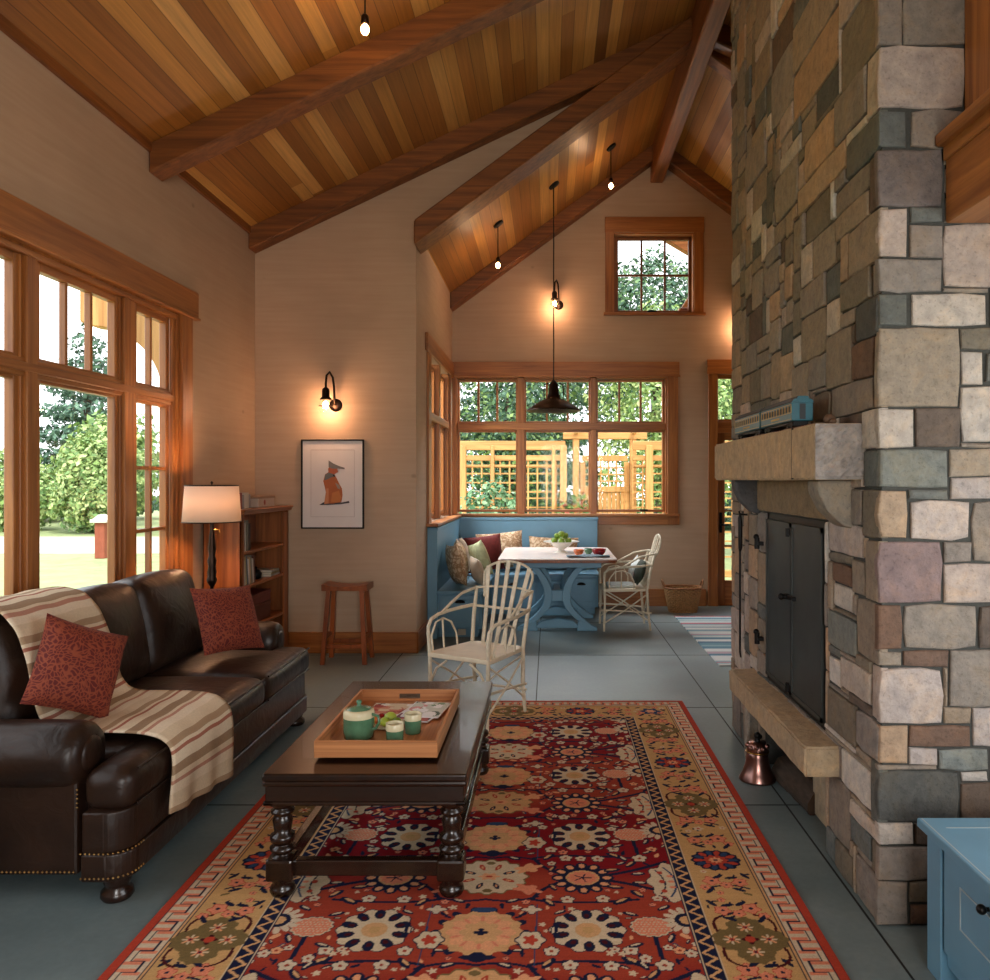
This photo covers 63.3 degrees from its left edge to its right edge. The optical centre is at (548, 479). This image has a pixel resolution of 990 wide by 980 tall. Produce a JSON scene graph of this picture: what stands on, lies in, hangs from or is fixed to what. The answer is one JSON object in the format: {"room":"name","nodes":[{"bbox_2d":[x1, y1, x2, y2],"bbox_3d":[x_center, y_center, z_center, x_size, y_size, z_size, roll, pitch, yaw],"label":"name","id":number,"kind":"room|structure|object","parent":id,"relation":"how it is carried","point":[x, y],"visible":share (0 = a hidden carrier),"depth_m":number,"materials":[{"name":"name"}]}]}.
{"room":"living room","nodes":[
{"label":"living room","id":0,"kind":"room"},
{"bbox_2d":[0,30,254,588],"bbox_3d":[-2.735,-0.355,2.235,0.200,3.810,10.270,0,0,0],"label":"wall","id":1,"kind":"structure","parent":0,"point":[60,155],"depth_m":5.32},
{"bbox_2d":[0,188,200,595],"bbox_3d":[-2.705,-0.177,3.397,0.260,2.415,5.115,0,0,0],"label":"window","id":2,"kind":"structure","parent":1,"relation":"in","point":[34,243],"depth_m":4.84,"materials":[{"name":"brown wood"}]},
{"bbox_2d":[0,13,250,233],"bbox_3d":[-2.623,-2.195,2.235,0.025,0.070,9.870,0,0,0],"label":"trim","id":3,"kind":"structure","parent":1,"relation":"attached to","point":[7,27],"depth_m":4.60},
{"bbox_2d":[149,0,543,180],"bbox_3d":[-0.682,-3.046,5.350,3.905,2.042,0.180,0,0,0],"label":"beam","id":4,"kind":"structure","parent":1,"relation":"attached to","point":[453,21],"depth_m":5.26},
{"bbox_2d":[0,0,731,292],"bbox_3d":[0.608,-3.128,3.570,6.985,2.123,13.040,0,0,0],"label":"ceiling","id":5,"kind":"structure","parent":0,"point":[164,66],"depth_m":6.09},
{"bbox_2d":[361,0,368,34],"bbox_3d":[-1.055,-2.772,4.600,0.116,0.426,0.120,0,0,0],"label":"pendant","id":6,"kind":"object","parent":5,"relation":"hanging from","point":[364,17],"visible":1,"depth_m":4.59,"materials":[{"name":"glass"}]},
{"bbox_2d":[361,13,368,24],"bbox_3d":[-1.058,-2.650,4.600,0.048,0.060,0.047,0,0,0],"label":"socket","id":7,"kind":"object","parent":6,"relation":"attached to","point":[364,17],"depth_m":4.58,"materials":[{"name":"brown metal"}]},
{"bbox_2d":[493,220,502,267],"bbox_3d":[-0.537,-2.506,8.500,0.108,0.514,0.120,0,0,0],"label":"pendant","id":8,"kind":"object","parent":5,"relation":"hanging from","point":[499,223],"visible":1,"depth_m":8.48,"materials":[{"name":"glass"}]},
{"bbox_2d":[527,181,580,413],"bbox_3d":[0.050,-1.967,8.560,0.580,2.465,0.580,0,0,0],"label":"pendant","id":9,"kind":"object","parent":5,"relation":"hanging from","point":[553,404],"visible":1,"depth_m":8.52,"materials":[{"name":"black metal"}]},
{"bbox_2d":[607,143,615,188],"bbox_3d":[0.676,-3.406,8.680,0.108,0.495,0.120,0,0,0],"label":"pendant","id":10,"kind":"object","parent":5,"relation":"hanging from","point":[612,146],"visible":1,"depth_m":8.66,"materials":[{"name":"glass"}]},
{"bbox_2d":[255,103,572,652],"bbox_3d":[1.282,-1.300,7.239,8.235,5.700,0.182,0,0,0],"label":"wall","id":11,"kind":"structure","parent":0,"point":[339,295],"depth_m":7.17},
{"bbox_2d":[319,371,341,413],"bbox_3d":[-1.946,-0.775,7.080,0.126,0.380,0.230,0,0,18],"label":"wall sconce","id":12,"kind":"object","parent":11,"relation":"attached to","point":[335,405],"visible":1,"depth_m":7.05,"materials":[{"name":"brown metal"}]},
{"bbox_2d":[320,387,331,399],"bbox_3d":[-1.962,-0.760,7.030,0.100,0.110,0.100,0,0,0],"label":"socket","id":13,"kind":"object","parent":12,"relation":"attached to","point":[325,391],"depth_m":7.00,"materials":[{"name":"brown metal"}]},
{"bbox_2d":[301,439,363,528],"bbox_3d":[-1.935,0.036,7.155,0.560,0.797,0.025,0,0,0],"label":"framed picture","id":14,"kind":"object","parent":11,"relation":"attached to","point":[332,470],"visible":1,"depth_m":7.16,"materials":[{"name":"paper"}]},
{"bbox_2d":[249,20,685,253],"bbox_3d":[-0.682,-3.046,7.088,3.905,2.042,0.165,0,0,0],"label":"beam","id":15,"kind":"structure","parent":11,"relation":"attached to","point":[564,92],"depth_m":7.01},
{"bbox_2d":[414,16,691,253],"bbox_3d":[0.046,-3.062,7.150,2.448,1.993,0.360,0,0,0],"label":"beam","id":16,"kind":"structure","parent":11,"relation":"attached to","point":[671,50],"depth_m":6.97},
{"bbox_2d":[650,0,730,182],"bbox_3d":[1.323,-3.870,7.445,0.155,0.440,4.790,0,0,0],"label":"ceiling beam","id":17,"kind":"structure","parent":11,"relation":"attached to","point":[708,16],"depth_m":7.46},
{"bbox_2d":[708,50,730,81],"bbox_3d":[2.620,-3.053,7.250,2.460,2.012,0.180,0,0,0],"label":"trim","id":18,"kind":"structure","parent":11,"relation":"attached to","point":[718,62],"depth_m":7.19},
{"bbox_2d":[714,24,732,57],"bbox_3d":[3.345,-3.045,7.075,3.910,2.044,0.150,0,0,0],"label":"trim","id":19,"kind":"structure","parent":11,"relation":"attached to","point":[723,45],"depth_m":7.00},
{"bbox_2d":[419,250,451,628],"bbox_3d":[-1.290,-0.365,8.685,0.200,3.830,2.710,0,0,0],"label":"wall","id":20,"kind":"structure","parent":0,"point":[435,312],"depth_m":7.71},
{"bbox_2d":[416,620,428,652],"bbox_3d":[-1.179,1.455,7.474,0.022,0.190,0.652,0,0,0],"label":"baseboard","id":21,"kind":"structure","parent":20,"relation":"attached to","point":[421,636],"depth_m":7.33,"materials":[{"name":"brown wood"}]},
{"bbox_2d":[425,332,460,526],"bbox_3d":[-1.230,-0.484,8.745,0.320,1.872,2.130,0,0,0],"label":"window","id":22,"kind":"structure","parent":20,"relation":"in","point":[439,386],"depth_m":8.69,"materials":[{"name":"brown wood"}]},
{"bbox_2d":[0,606,935,979],"bbox_3d":[1.280,1.624,3.570,8.240,0.151,12.940,0,0,0],"label":"floor","id":23,"kind":"structure","parent":0,"point":[53,927],"depth_m":3.73,"materials":[{"name":"tile"}]},
{"bbox_2d":[0,569,309,903],"bbox_3d":[-2.051,1.044,4.088,1.067,1.012,2.374,0,0,0],"label":"leather sofa","id":24,"kind":"object","parent":23,"relation":"on","point":[76,797],"visible":0.68,"depth_m":3.18,"materials":[{"name":"brown leather"}]},
{"bbox_2d":[0,614,39,718],"bbox_3d":[-2.315,0.824,3.465,0.403,0.572,0.615,0,0,0],"label":"cushion","id":25,"kind":"object","parent":24,"relation":"on","point":[14,676],"depth_m":3.24,"materials":[{"name":"leather"}]},
{"bbox_2d":[77,583,149,683],"bbox_3d":[-2.315,0.824,4.058,0.403,0.572,0.600,0,0,0],"label":"cushion","id":26,"kind":"object","parent":24,"relation":"on","point":[122,606],"depth_m":4.09,"materials":[{"name":"leather"}]},
{"bbox_2d":[0,586,233,813],"bbox_3d":[-2.000,0.943,3.504,1.049,0.885,0.643,0,0,0],"label":"throw blanket","id":27,"kind":"object","parent":24,"relation":"on","point":[197,727],"visible":0.7,"depth_m":3.47,"materials":[{"name":"fabric"}]},
{"bbox_2d":[20,613,128,717],"bbox_3d":[-1.969,0.785,3.344,0.200,0.475,0.492,0,0,25],"label":"throw pillow","id":28,"kind":"object","parent":27,"relation":"on","point":[76,668],"visible":1,"depth_m":3.28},
{"bbox_2d":[86,733,171,808],"bbox_3d":[-1.958,1.145,3.352,0.879,0.229,0.841,0,0,0],"label":"seat cushion","id":29,"kind":"object","parent":24,"relation":"on","point":[125,770],"depth_m":3.04,"materials":[{"name":"leather"}]},
{"bbox_2d":[113,569,202,673],"bbox_3d":[-2.315,0.824,4.685,0.403,0.572,0.685,0,0,0],"label":"cushion","id":30,"kind":"object","parent":24,"relation":"on","point":[166,602],"depth_m":4.53,"materials":[{"name":"leather"}]},
{"bbox_2d":[128,676,264,725],"bbox_3d":[-1.958,1.145,4.058,0.879,0.229,0.599,0,0,0],"label":"seat cushion","id":31,"kind":"object","parent":24,"relation":"on","point":[245,695],"depth_m":4.09,"materials":[{"name":"leather"}]},
{"bbox_2d":[144,647,308,701],"bbox_3d":[-1.958,1.145,4.753,0.879,0.229,0.821,0,0,0],"label":"seat cushion","id":32,"kind":"object","parent":24,"relation":"on","point":[283,669],"depth_m":4.58,"materials":[{"name":"leather"}]},
{"bbox_2d":[190,585,264,655],"bbox_3d":[-1.884,0.815,4.699,0.212,0.394,0.442,0,0,31],"label":"throw pillow","id":33,"kind":"object","parent":24,"relation":"on","point":[227,619],"visible":1,"depth_m":4.62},
{"bbox_2d":[181,481,241,588],"bbox_3d":[-2.305,0.777,5.470,0.389,1.545,0.389,0,0,0],"label":"floor lamp","id":34,"kind":"object","parent":23,"relation":"on","point":[211,504],"visible":0.81,"depth_m":5.33,"materials":[{"name":"fabric"}]},
{"bbox_2d":[203,505,292,646],"bbox_3d":[-2.439,0.887,6.548,0.337,1.325,1.125,0,0,0],"label":"bookcase","id":35,"kind":"object","parent":23,"relation":"on","point":[268,525],"visible":0.35,"depth_m":6.93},
{"bbox_2d":[250,495,274,507],"bbox_3d":[-2.446,0.178,6.680,0.188,0.092,0.388,0,0,0],"label":"box","id":36,"kind":"object","parent":35,"relation":"on","point":[256,501],"visible":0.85,"depth_m":6.58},
{"bbox_2d":[255,599,270,620],"bbox_3d":[-2.466,1.079,6.540,0.228,0.140,0.468,0,0,0],"label":"storage box","id":37,"kind":"object","parent":35,"relation":"on","point":[262,609],"visible":0.26,"depth_m":6.60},
{"bbox_2d":[250,588,270,605],"bbox_3d":[-2.466,0.963,6.540,0.228,0.090,0.468,0,0,0],"label":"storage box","id":38,"kind":"object","parent":37,"relation":"on","point":[259,595],"visible":0.3,"depth_m":6.58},
{"bbox_2d":[320,581,374,664],"bbox_3d":[-1.725,1.216,6.860,0.392,0.668,0.316,0,0,0],"label":"stool","id":39,"kind":"object","parent":23,"relation":"on","point":[331,588],"visible":1,"depth_m":6.75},
{"bbox_2d":[97,701,849,979],"bbox_3d":[-0.232,1.543,3.768,2.330,0.010,3.635,0,0,0],"label":"carpet","id":40,"kind":"object","parent":23,"relation":"on","point":[604,840],"visible":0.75,"depth_m":3.02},
{"bbox_2d":[262,681,492,897],"bbox_3d":[-0.673,1.304,3.583,0.746,0.468,1.353,0,0,0],"label":"coffee table","id":41,"kind":"object","parent":40,"relation":"on","point":[449,780],"visible":0.77,"depth_m":2.96,"materials":[{"name":"brown wood"}]},
{"bbox_2d":[314,689,459,757],"bbox_3d":[-0.660,1.026,3.424,0.470,0.065,0.757,0,0,0],"label":"serving tray","id":42,"kind":"object","parent":41,"relation":"on","point":[331,743],"visible":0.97,"depth_m":3.23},
{"bbox_2d":[343,699,380,739],"bbox_3d":[-0.779,0.969,3.261,0.126,0.154,0.184,0,0,-33],"label":"teapot","id":43,"kind":"object","parent":42,"relation":"on","point":[359,719],"visible":1,"depth_m":3.20,"materials":[{"name":"green ceramic"}]},
{"bbox_2d":[373,703,412,714],"bbox_3d":[-0.700,1.043,3.640,0.230,0.004,0.170,0,0,6],"label":"magazine","id":44,"kind":"object","parent":42,"relation":"on","point":[384,708],"visible":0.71,"depth_m":3.66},
{"bbox_2d":[386,720,403,739],"bbox_3d":[-0.612,1.004,3.175,0.071,0.082,0.071,0,0,0],"label":"cup","id":45,"kind":"object","parent":42,"relation":"on","point":[394,729],"visible":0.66,"depth_m":3.15,"materials":[{"name":"green ceramic"}]},
{"bbox_2d":[404,711,421,734],"bbox_3d":[-0.563,1.004,3.310,0.071,0.082,0.071,0,0,0],"label":"cup","id":46,"kind":"object","parent":42,"relation":"on","point":[412,719],"visible":1,"depth_m":3.28,"materials":[{"name":"green ceramic"}]},
{"bbox_2d":[396,705,432,722],"bbox_3d":[-0.575,1.038,3.560,0.170,0.004,0.230,0,0,14],"label":"magazine","id":47,"kind":"object","parent":42,"relation":"on","point":[424,720],"visible":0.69,"depth_m":3.48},
{"bbox_2d":[397,707,429,720],"bbox_3d":[-0.575,1.036,3.560,0.158,0.001,0.218,0,0,14],"label":"picture","id":48,"kind":"object","parent":47,"relation":"on","point":[422,719],"depth_m":3.47},
{"bbox_2d":[400,701,450,717],"bbox_3d":[-0.550,1.033,3.600,0.170,0.004,0.230,0,0,8],"label":"magazine","id":49,"kind":"object","parent":47,"relation":"on","point":[428,709],"visible":0.83,"depth_m":3.61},
{"bbox_2d":[426,560,533,731],"bbox_3d":[-0.424,1.046,5.265,0.560,0.985,0.625,0,0,30],"label":"armchair","id":50,"kind":"object","parent":40,"relation":"on","point":[487,653],"visible":0.89,"depth_m":5.30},
{"bbox_2d":[427,517,598,638],"bbox_3d":[-0.293,1.004,8.795,1.787,1.092,2.010,0,0,0],"label":"banquette","id":51,"kind":"object","parent":23,"relation":"on","point":[441,589],"visible":0.59,"depth_m":9.14,"materials":[{"name":"blue paint"}]},
{"bbox_2d":[445,545,466,585],"bbox_3d":[-0.934,0.855,8.060,0.184,0.434,0.422,0,0,-19],"label":"throw pillow","id":52,"kind":"object","parent":51,"relation":"on","point":[455,561],"visible":1,"depth_m":7.92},
{"bbox_2d":[453,539,468,575],"bbox_3d":[-0.939,0.850,8.500,0.182,0.431,0.409,0,0,-12],"label":"throw pillow","id":53,"kind":"object","parent":51,"relation":"on","point":[457,543],"visible":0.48,"depth_m":8.39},
{"bbox_2d":[458,538,469,570],"bbox_3d":[-0.952,0.850,8.930,0.162,0.439,0.405,0,0,0],"label":"throw pillow","id":54,"kind":"object","parent":51,"relation":"on","point":[461,540],"visible":0.36,"depth_m":8.82,"materials":[{"name":"beige fabric"}]},
{"bbox_2d":[470,556,483,585],"bbox_3d":[-0.719,0.920,8.060,0.136,0.298,0.301,0,0,-21],"label":"throw pillow","id":55,"kind":"object","parent":51,"relation":"on","point":[476,568],"visible":0.92,"depth_m":7.96,"materials":[{"name":"beige fabric"}]},
{"bbox_2d":[468,540,492,573],"bbox_3d":[-0.728,0.845,8.501,0.170,0.446,0.452,0,0,-25],"label":"throw pillow","id":56,"kind":"object","parent":51,"relation":"on","point":[478,551],"visible":0.64,"depth_m":8.37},
{"bbox_2d":[463,534,504,573],"bbox_3d":[-0.750,0.850,9.267,0.483,0.451,0.182,0,0,-12],"label":"throw pillow","id":57,"kind":"object","parent":51,"relation":"on","point":[492,543],"visible":0.51,"depth_m":9.25,"materials":[{"name":"red fabric"}]},
{"bbox_2d":[475,530,521,566],"bbox_3d":[-0.580,0.840,9.538,0.591,0.478,0.170,0,0,-6],"label":"throw pillow","id":58,"kind":"object","parent":51,"relation":"on","point":[508,539],"visible":0.25,"depth_m":9.53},
{"bbox_2d":[529,536,577,546],"bbox_3d":[0.050,0.870,9.597,0.612,0.389,0.168,0,0,0],"label":"throw pillow","id":59,"kind":"object","parent":51,"relation":"on","point":[534,541],"visible":0.16,"depth_m":9.59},
{"bbox_2d":[498,547,616,630],"bbox_3d":[0.085,1.169,8.670,1.196,0.762,1.426,0,0,0],"label":"dining table","id":60,"kind":"object","parent":23,"relation":"on","point":[538,559],"visible":0.98,"depth_m":8.21,"materials":[{"name":"blue paint"}]},
{"bbox_2d":[544,540,578,552],"bbox_3d":[0.135,0.727,8.720,0.400,0.122,0.400,0,0,0],"label":"fruit bowl","id":61,"kind":"object","parent":60,"relation":"on","point":[560,546],"visible":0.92,"depth_m":8.65,"materials":[{"name":"white ceramic"}]},
{"bbox_2d":[566,554,609,556],"bbox_3d":[0.400,0.775,8.185,0.454,0.026,0.180,0,0,-4],"label":"tray","id":62,"kind":"object","parent":60,"relation":"on","point":[581,555],"visible":1,"depth_m":8.12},
{"bbox_2d":[592,548,605,554],"bbox_3d":[0.520,0.752,8.330,0.150,0.072,0.150,0,0,0],"label":"bowl","id":63,"kind":"object","parent":60,"relation":"on","point":[598,551],"visible":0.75,"depth_m":8.28,"materials":[{"name":"red ceramic"}]},
{"bbox_2d":[598,534,660,631],"bbox_3d":[0.852,1.059,8.422,0.625,0.985,0.560,0,0,-2],"label":"armchair","id":64,"kind":"object","parent":23,"relation":"on","point":[640,587],"visible":0.98,"depth_m":8.22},
{"bbox_2d":[606,582,634,587],"bbox_3d":[0.750,1.100,8.420,0.291,0.036,0.321,0,0,0],"label":"seat pad","id":65,"kind":"object","parent":64,"relation":"on","point":[612,584],"visible":0.91,"depth_m":8.30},
{"bbox_2d":[628,555,639,578],"bbox_3d":[0.915,0.930,8.560,0.117,0.257,0.246,0,0,0],"label":"pillow","id":66,"kind":"object","parent":65,"relation":"on","point":[630,570],"visible":0.44,"depth_m":8.52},
{"bbox_2d":[633,559,645,584],"bbox_3d":[0.944,0.960,8.360,0.133,0.254,0.273,0,0,0],"label":"pillow","id":67,"kind":"object","parent":64,"relation":"on","point":[638,574],"visible":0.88,"depth_m":8.25,"materials":[{"name":"green fabric"}]},
{"bbox_2d":[661,579,703,612],"bbox_3d":[1.575,1.357,9.440,0.506,0.386,0.366,0,0,0],"label":"wicker basket","id":68,"kind":"object","parent":23,"relation":"on","point":[680,598],"visible":1,"depth_m":9.31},
{"bbox_2d":[674,616,731,665],"bbox_3d":[2.085,1.545,7.865,1.330,0.010,2.410,0,0,0],"label":"rag rug","id":69,"kind":"object","parent":23,"relation":"on","point":[713,633],"visible":0.39,"depth_m":8.03,"materials":[{"name":"fabric"}]},
{"bbox_2d":[739,732,775,785],"bbox_3d":[1.078,1.427,4.140,0.186,0.246,0.186,0,0,0],"label":"bell","id":70,"kind":"object","parent":23,"relation":"on","point":[756,771],"visible":1,"depth_m":4.09,"materials":[{"name":"orange metal"}]},
{"bbox_2d":[772,755,815,814],"bbox_3d":[1.249,1.490,3.934,0.149,0.119,0.472,0,0,-4],"label":"log","id":71,"kind":"object","parent":23,"relation":"on","point":[786,773],"visible":0.58,"depth_m":3.90,"materials":[{"name":"brown wood"}]},
{"bbox_2d":[715,0,989,924],"bbox_3d":[1.710,-1.331,3.905,1.479,5.763,2.278,0,0,0],"label":"stone fireplace","id":72,"kind":"object","parent":23,"relation":"on","point":[864,662],"visible":0.96,"depth_m":2.89,"materials":[{"name":"grey stone"}]},
{"bbox_2d":[738,511,747,657],"bbox_3d":[1.113,0.597,4.594,0.052,0.841,0.038,0,0,0],"label":"fire poker","id":73,"kind":"object","parent":72,"relation":"hanging from","point":[740,524],"visible":1,"depth_m":4.59,"materials":[{"name":"black metal"}]},
{"bbox_2d":[823,414,836,422],"bbox_3d":[1.081,-0.232,3.076,0.049,0.046,0.101,0,0,0],"label":"figurine","id":74,"kind":"object","parent":72,"relation":"on","point":[828,418],"visible":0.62,"depth_m":3.06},
{"bbox_3d":[1.029,-0.211,3.656,0.082,0.002,1.272,0,0,0],"label":"track","id":75,"kind":"object","parent":72,"relation":"on","visible":0},
{"bbox_2d":[735,407,768,438],"bbox_3d":[1.028,-0.278,3.991,0.090,0.126,0.505,0,0,0],"label":"train car","id":76,"kind":"object","parent":75,"relation":"on","point":[748,424],"visible":0.69,"depth_m":3.97,"materials":[{"name":"teal paint"}]},
{"bbox_2d":[761,396,813,432],"bbox_3d":[1.028,-0.278,3.482,0.090,0.126,0.485,0,0,0],"label":"train car","id":77,"kind":"object","parent":75,"relation":"on","point":[796,411],"visible":0.91,"depth_m":3.31,"materials":[{"name":"teal paint"}]},
{"bbox_2d":[917,818,989,979],"bbox_3d":[1.704,1.313,1.576,1.072,0.474,1.952,0,0,0],"label":"cabinet","id":78,"kind":"object","parent":23,"relation":"on","point":[958,849],"visible":1,"depth_m":2.38,"materials":[{"name":"blue paint"}]},
{"bbox_2d":[452,167,732,605],"bbox_3d":[1.330,-1.300,9.940,5.440,5.700,0.200,0,0,0],"label":"wall","id":79,"kind":"structure","parent":0,"point":[510,319],"depth_m":9.84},
{"bbox_2d":[450,144,652,311],"bbox_3d":[0.040,-3.063,9.730,2.460,1.992,0.220,0,0,0],"label":"trim","id":80,"kind":"structure","parent":79,"relation":"attached to","point":[641,162],"depth_m":9.62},
{"bbox_2d":[549,279,562,309],"bbox_3d":[0.085,-2.255,9.750,0.126,0.380,0.230,0,0,18],"label":"wall sconce","id":81,"kind":"object","parent":79,"relation":"attached to","point":[558,305],"visible":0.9,"depth_m":9.75,"materials":[{"name":"brown metal"}]},
{"bbox_2d":[550,290,558,300],"bbox_3d":[0.068,-2.240,9.700,0.100,0.110,0.100,0,0,0],"label":"socket","id":82,"kind":"object","parent":81,"relation":"attached to","point":[555,292],"depth_m":9.68,"materials":[{"name":"brown metal"}]},
{"bbox_2d":[452,362,679,524],"bbox_3d":[0.210,-0.450,9.910,2.800,2.000,0.260,0,0,0],"label":"window","id":83,"kind":"structure","parent":79,"relation":"in","point":[667,373],"depth_m":9.83,"materials":[{"name":"brown wood"}]},
{"bbox_2d":[603,217,705,315],"bbox_3d":[1.295,-2.625,9.915,1.250,1.210,0.250,0,0,0],"label":"window","id":84,"kind":"structure","parent":79,"relation":"in","point":[690,229],"depth_m":9.82,"materials":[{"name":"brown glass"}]},
{"bbox_2d":[603,589,705,605],"bbox_3d":[1.295,1.445,9.829,1.270,0.210,0.022,0,0,0],"label":"baseboard","id":85,"kind":"structure","parent":79,"relation":"attached to","point":[656,596],"depth_m":9.82,"materials":[{"name":"brown wood"}]},
{"bbox_2d":[663,241,687,309],"bbox_3d":[1.720,-2.856,10.425,0.995,1.705,0.790,0,0,0],"label":"bracket","id":86,"kind":"object","parent":79,"relation":"attached to","point":[682,246],"visible":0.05,"depth_m":10.69,"materials":[{"name":"brown wood"}]},
{"bbox_2d":[668,151,731,214],"bbox_3d":[2.620,-3.063,9.730,2.460,1.992,0.220,0,0,0],"label":"trim","id":87,"kind":"structure","parent":79,"relation":"attached to","point":[680,166],"depth_m":9.62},
{"bbox_2d":[707,359,732,605],"bbox_3d":[2.515,0.035,9.920,1.150,3.030,0.240,0,0,0],"label":"door","id":88,"kind":"structure","parent":79,"relation":"in","point":[719,430],"depth_m":9.81,"materials":[{"name":"brown wood"}]},
{"bbox_2d":[724,5,730,26],"bbox_3d":[3.365,-3.170,2.060,4.070,2.020,10.020,0,0,0],"label":"ceiling","id":89,"kind":"structure","parent":0,"point":[727,21],"depth_m":6.92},
{"bbox_3d":[2.350,-1.100,0.050,0.200,5.300,5.900,0,0,0],"label":"wall","id":90,"kind":"structure","parent":0,"visible":0},
{"bbox_2d":[936,88,989,146],"bbox_3d":[1.792,-1.173,0.635,0.915,0.045,4.270,0,0,0],"label":"trim","id":91,"kind":"structure","parent":90,"relation":"attached to","point":[981,105],"depth_m":2.58,"materials":[{"name":"brown wood"}]},
{"bbox_2d":[943,109,989,222],"bbox_3d":[1.808,-1.022,0.637,0.885,0.265,4.274,0,0,0],"label":"trim","id":92,"kind":"structure","parent":90,"relation":"attached to","point":[967,156],"depth_m":2.63,"materials":[{"name":"brown wood"}]},
{"bbox_2d":[965,0,989,108],"bbox_3d":[1.520,-2.473,2.679,0.160,2.555,0.189,0,0,0],"label":"trim","id":93,"kind":"structure","parent":90,"relation":"attached to","point":[977,12],"depth_m":2.69,"materials":[{"name":"brown wood"}]},
{"label":"outside","id":94,"kind":"structure","parent":0,"visible":0},
{"bbox_2d":[0,537,158,553],"bbox_3d":[-33.000,1.740,15.250,54.000,0.020,18.500,0,0,0],"label":"road","id":95,"kind":"structure","parent":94,"point":[48,545],"depth_m":21.19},
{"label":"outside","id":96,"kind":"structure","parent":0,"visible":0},
{"bbox_2d":[0,500,731,595],"bbox_3d":[-10.000,1.800,22.500,100.000,0.100,95.000,0,0,0],"label":"ground","id":97,"kind":"structure","parent":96,"point":[75,571],"depth_m":16.77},
{"bbox_2d":[0,447,62,531],"bbox_3d":[-18.741,0.343,27.712,4.189,3.090,3.139,0,0,0],"label":"shrub","id":98,"kind":"object","parent":97,"relation":"on","point":[45,476],"visible":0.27,"depth_m":27.37,"materials":[{"name":"green plant"}]},
{"bbox_2d":[90,514,106,558],"bbox_3d":[-10.000,1.260,17.900,0.360,0.980,0.360,0,0,0],"label":"post","id":99,"kind":"object","parent":97,"relation":"on","point":[100,521],"visible":0.8,"depth_m":17.79,"materials":[{"name":"red"}]},
{"bbox_2d":[40,323,158,518],"bbox_3d":[-20.245,-2.763,34.930,7.131,9.033,7.094,0,0,-5],"label":"conifer","id":100,"kind":"object","parent":97,"relation":"on","point":[70,412],"visible":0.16,"depth_m":34.12,"materials":[{"name":"green plant"}]},
{"bbox_2d":[46,430,158,532],"bbox_3d":[-14.832,0.075,26.643,3.698,3.477,3.093,0,0,40],"label":"shrub","id":101,"kind":"object","parent":97,"relation":"on","point":[81,503],"visible":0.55,"depth_m":25.74,"materials":[{"name":"green plant"}]},
{"bbox_2d":[50,408,158,503],"bbox_3d":[-16.763,-0.469,30.557,4.598,4.453,3.406,0,0,3],"label":"tree","id":102,"kind":"object","parent":97,"relation":"on","point":[102,427],"visible":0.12,"depth_m":30.19,"materials":[{"name":"green plant"}]},
{"bbox_2d":[80,291,158,373],"bbox_3d":[-3.270,0.125,6.375,0.860,3.250,0.150,0,0,0],"label":"arch","id":103,"kind":"object","parent":97,"relation":"on","point":[99,306],"visible":0.19,"depth_m":6.30,"materials":[{"name":"brown wood"}]},
{"bbox_2d":[459,474,515,512],"bbox_3d":[-1.194,0.820,12.424,1.693,1.868,0.888,0,0,10],"label":"shrub","id":104,"kind":"object","parent":97,"relation":"on","point":[511,504],"visible":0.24,"depth_m":12.29,"materials":[{"name":"green plant"}]},
{"bbox_2d":[460,441,566,512],"bbox_3d":[-0.664,0.544,13.600,1.930,2.412,0.160,0,0,0],"label":"fence","id":105,"kind":"object","parent":97,"relation":"on","point":[464,445],"visible":0.32,"depth_m":13.54,"materials":[{"name":"brown wood"}]},
{"bbox_2d":[460,382,587,512],"bbox_3d":[-0.940,-1.003,17.668,3.777,5.515,3.175,0,0,-3],"label":"tree","id":106,"kind":"object","parent":97,"relation":"on","point":[465,413],"visible":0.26,"depth_m":17.18,"materials":[{"name":"green plant"}]},
{"bbox_2d":[460,382,611,512],"bbox_3d":[-0.907,-3.966,28.050,6.302,11.606,6.391,0,0,-41],"label":"conifer","id":107,"kind":"object","parent":97,"relation":"on","point":[536,391],"visible":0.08,"depth_m":26.89,"materials":[{"name":"green plant"}]},
{"bbox_2d":[554,492,589,512],"bbox_3d":[0.455,0.966,12.589,0.876,1.576,0.776,0,0,0],"label":"shrub","id":108,"kind":"object","parent":97,"relation":"on","point":[582,506],"visible":0.13,"depth_m":12.52,"materials":[{"name":"green plant"}]},
{"bbox_2d":[563,433,646,512],"bbox_3d":[0.973,0.444,14.000,1.454,2.611,0.600,0,0,0],"label":"pergola","id":109,"kind":"object","parent":97,"relation":"on","point":[575,437],"visible":0.54,"depth_m":13.90,"materials":[{"name":"brown wood"}]},
{"bbox_2d":[580,455,628,512],"bbox_3d":[0.973,0.636,13.970,0.856,2.128,0.080,0,0,0],"label":"gate","id":110,"kind":"object","parent":109,"relation":"attached to","point":[620,494],"visible":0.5,"depth_m":13.94,"materials":[{"name":"brown wood"}]},
{"bbox_2d":[561,242,732,512],"bbox_3d":[2.988,-2.357,22.489,6.052,8.223,3.505,0,0,-5],"label":"tree","id":111,"kind":"object","parent":97,"relation":"on","point":[671,285],"visible":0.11,"depth_m":21.87,"materials":[{"name":"green plant"}]},
{"bbox_2d":[579,300,732,515],"bbox_3d":[2.642,-1.009,17.041,3.581,5.528,3.263,0,0,-40],"label":"tree","id":112,"kind":"object","parent":97,"relation":"on","point":[648,416],"visible":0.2,"depth_m":16.55,"materials":[{"name":"green plant"}]},
{"bbox_2d":[632,441,731,576],"bbox_3d":[2.268,0.544,13.600,1.719,2.412,0.160,0,0,0],"label":"fence","id":113,"kind":"object","parent":97,"relation":"on","point":[648,446],"visible":0.25,"depth_m":13.56,"materials":[{"name":"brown wood"}]},
{"bbox_2d":[718,384,731,529],"bbox_3d":[7.388,-4.161,28.989,6.181,12.044,6.394,0,0,-42],"label":"conifer","id":114,"kind":"object","parent":97,"relation":"on","point":[727,519],"visible":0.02,"depth_m":27.47,"materials":[{"name":"green plant"}]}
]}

